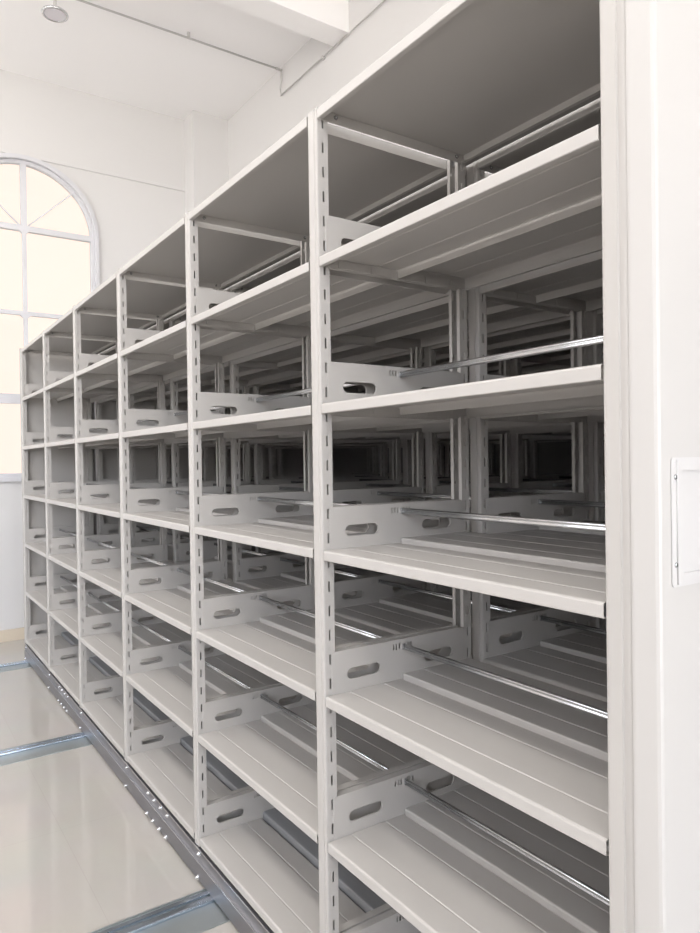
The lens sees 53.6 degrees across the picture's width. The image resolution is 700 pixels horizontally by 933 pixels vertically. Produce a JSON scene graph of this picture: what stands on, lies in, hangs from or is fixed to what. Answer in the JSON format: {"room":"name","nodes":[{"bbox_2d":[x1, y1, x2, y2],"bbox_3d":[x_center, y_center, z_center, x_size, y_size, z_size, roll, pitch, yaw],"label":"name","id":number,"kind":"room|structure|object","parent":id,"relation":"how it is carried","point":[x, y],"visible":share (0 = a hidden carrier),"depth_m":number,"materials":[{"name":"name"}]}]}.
{"room":"archive storage room","nodes":[
{"label":"archive storage room","id":0,"kind":"room"},
{"bbox_2d":[0,639,238,932],"bbox_3d":[0.391,1.615,1.287,8.500,0.120,12.400,-1,1,-34],"label":"floor","id":1,"kind":"structure","parent":0,"point":[79,853],"depth_m":2.92,"materials":[{"name":"beige tile"}]},
{"bbox_2d":[0,660,31,671],"bbox_3d":[-2.537,1.552,5.476,7.200,0.018,0.210,-1,1,-34],"label":"rail","id":2,"kind":"object","parent":1,"relation":"on","point":[23,664],"visible":0.24,"depth_m":5.40,"materials":[{"name":"silver metal"}]},
{"bbox_2d":[0,732,92,765],"bbox_3d":[-1.505,1.550,3.968,7.200,0.018,0.210,-1,1,-34],"label":"rail","id":3,"kind":"object","parent":1,"relation":"on","point":[20,753],"visible":0.24,"depth_m":3.83,"materials":[{"name":"silver metal"}]},
{"bbox_2d":[95,98,608,856],"bbox_3d":[-0.368,0.281,3.810,0.582,2.502,5.524,-1,1,-34],"label":"shelving unit","id":4,"kind":"object","parent":3,"relation":"on","point":[541,643],"visible":0.33,"depth_m":2.58,"materials":[{"name":"metal"}]},
{"bbox_2d":[19,0,699,932],"bbox_3d":[-0.855,0.291,3.477,0.592,2.502,5.524,-1,1,-34],"label":"shelving unit","id":5,"kind":"object","parent":3,"relation":"on","point":[314,769],"visible":1,"depth_m":1.86,"materials":[{"name":"metal"}]},
{"bbox_2d":[165,309,605,658],"bbox_3d":[0.114,0.272,4.141,0.582,2.502,5.524,-1,1,-34],"label":"shelving unit","id":6,"kind":"object","parent":3,"relation":"on","point":[553,331],"visible":0.06,"depth_m":3.37,"materials":[{"name":"metal"}]},
{"bbox_2d":[225,343,604,496],"bbox_3d":[0.597,0.262,4.471,0.582,2.502,5.524,-1,1,-34],"label":"shelving unit","id":7,"kind":"object","parent":3,"relation":"on","point":[557,359],"visible":0.09,"depth_m":4.19,"materials":[{"name":"metal"}]},
{"bbox_2d":[277,362,604,493],"bbox_3d":[1.080,0.253,4.801,0.582,2.502,5.524,-1,1,-34],"label":"shelving unit","id":8,"kind":"object","parent":3,"relation":"on","point":[290,460],"visible":0.04,"depth_m":5.72,"materials":[{"name":"metal"}]},
{"bbox_2d":[333,438,604,484],"bbox_3d":[1.563,0.243,5.131,0.582,2.502,5.524,-1,1,-34],"label":"shelving unit","id":9,"kind":"object","parent":3,"relation":"on","point":[345,460],"visible":0.02,"depth_m":6.74,"materials":[{"name":"metal"}]},
{"bbox_2d":[89,888,229,932],"bbox_3d":[-0.473,1.548,2.459,7.200,0.018,0.210,-1,1,-34],"label":"rail","id":10,"kind":"object","parent":1,"relation":"on","point":[196,912],"visible":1,"depth_m":2.38,"materials":[{"name":"silver metal"}]},
{"bbox_2d":[0,0,348,119],"bbox_3d":[-0.537,-3.602,0.659,6.430,0.150,12.400,-1,1,-34],"label":"ceiling","id":11,"kind":"structure","parent":0,"point":[99,52],"depth_m":5.92,"materials":[{"name":"white paint"}]},
{"bbox_2d":[41,0,68,22],"bbox_3d":[-2.018,-3.312,4.731,0.174,0.461,0.174,-1,1,-34],"label":"ceiling fixture","id":12,"kind":"object","parent":11,"relation":"hanging from","point":[54,13],"visible":1,"depth_m":4.72,"materials":[{"name":"grey plastic"}]},
{"bbox_2d":[77,0,385,95],"bbox_3d":[-0.260,-3.388,0.131,6.284,0.282,10.417,-1,1,-34],"label":"conduit pipe","id":13,"kind":"object","parent":11,"relation":"attached to","point":[323,57],"visible":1,"depth_m":5.61,"materials":[{"name":"grey"}]},
{"bbox_2d":[215,0,348,45],"bbox_3d":[-2.660,-3.400,3.635,6.280,0.245,0.210,-1,1,-34],"label":"ceiling beam","id":14,"kind":"structure","parent":11,"relation":"attached to","point":[325,21],"depth_m":5.17,"materials":[{"name":"white paint"}]},
{"bbox_2d":[0,69,379,630],"bbox_3d":[-3.131,-0.988,6.272,8.400,5.100,0.200,-1,1,-34],"label":"wall","id":15,"kind":"structure","parent":0,"point":[39,118],"depth_m":6.65,"materials":[{"name":"white paint"}]},
{"bbox_2d":[0,627,24,642],"bbox_3d":[-4.068,1.530,5.499,5.900,0.105,0.012,-1,1,-34],"label":"baseboard","id":16,"kind":"structure","parent":15,"relation":"attached to","point":[17,633],"depth_m":6.21,"materials":[{"name":"beige tile"}]},
{"bbox_2d":[0,153,99,481],"bbox_3d":[-2.947,-1.339,6.302,1.292,2.944,0.098,-1,1,-34],"label":"window","id":17,"kind":"structure","parent":15,"relation":"in","point":[24,161],"depth_m":6.32,"materials":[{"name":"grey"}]},
{"bbox_2d":[0,148,184,191],"bbox_3d":[-4.128,-2.792,5.462,5.900,0.030,0.014,-1,1,-34],"label":"trim","id":18,"kind":"structure","parent":15,"relation":"attached to","point":[1,150],"depth_m":6.63,"materials":[{"name":"white paint"}]},
{"bbox_2d":[184,110,228,213],"bbox_3d":[-1.448,-1.019,7.157,0.380,5.100,0.240,-1,1,-34],"label":"column","id":19,"kind":"structure","parent":0,"point":[205,135],"depth_m":7.03,"materials":[{"name":"white paint"}]},
{"bbox_2d":[228,0,492,179],"bbox_3d":[2.130,-2.304,2.360,0.150,2.550,12.200,-1,1,-34],"label":"wall","id":20,"kind":"structure","parent":0,"point":[267,116],"depth_m":5.71,"materials":[{"name":"white paint"}]},
{"bbox_2d":[387,440,604,476],"bbox_3d":[3.892,0.026,3.563,0.100,2.920,12.200,-1,1,-34],"label":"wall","id":21,"kind":"structure","parent":0,"point":[553,457],"depth_m":6.44,"materials":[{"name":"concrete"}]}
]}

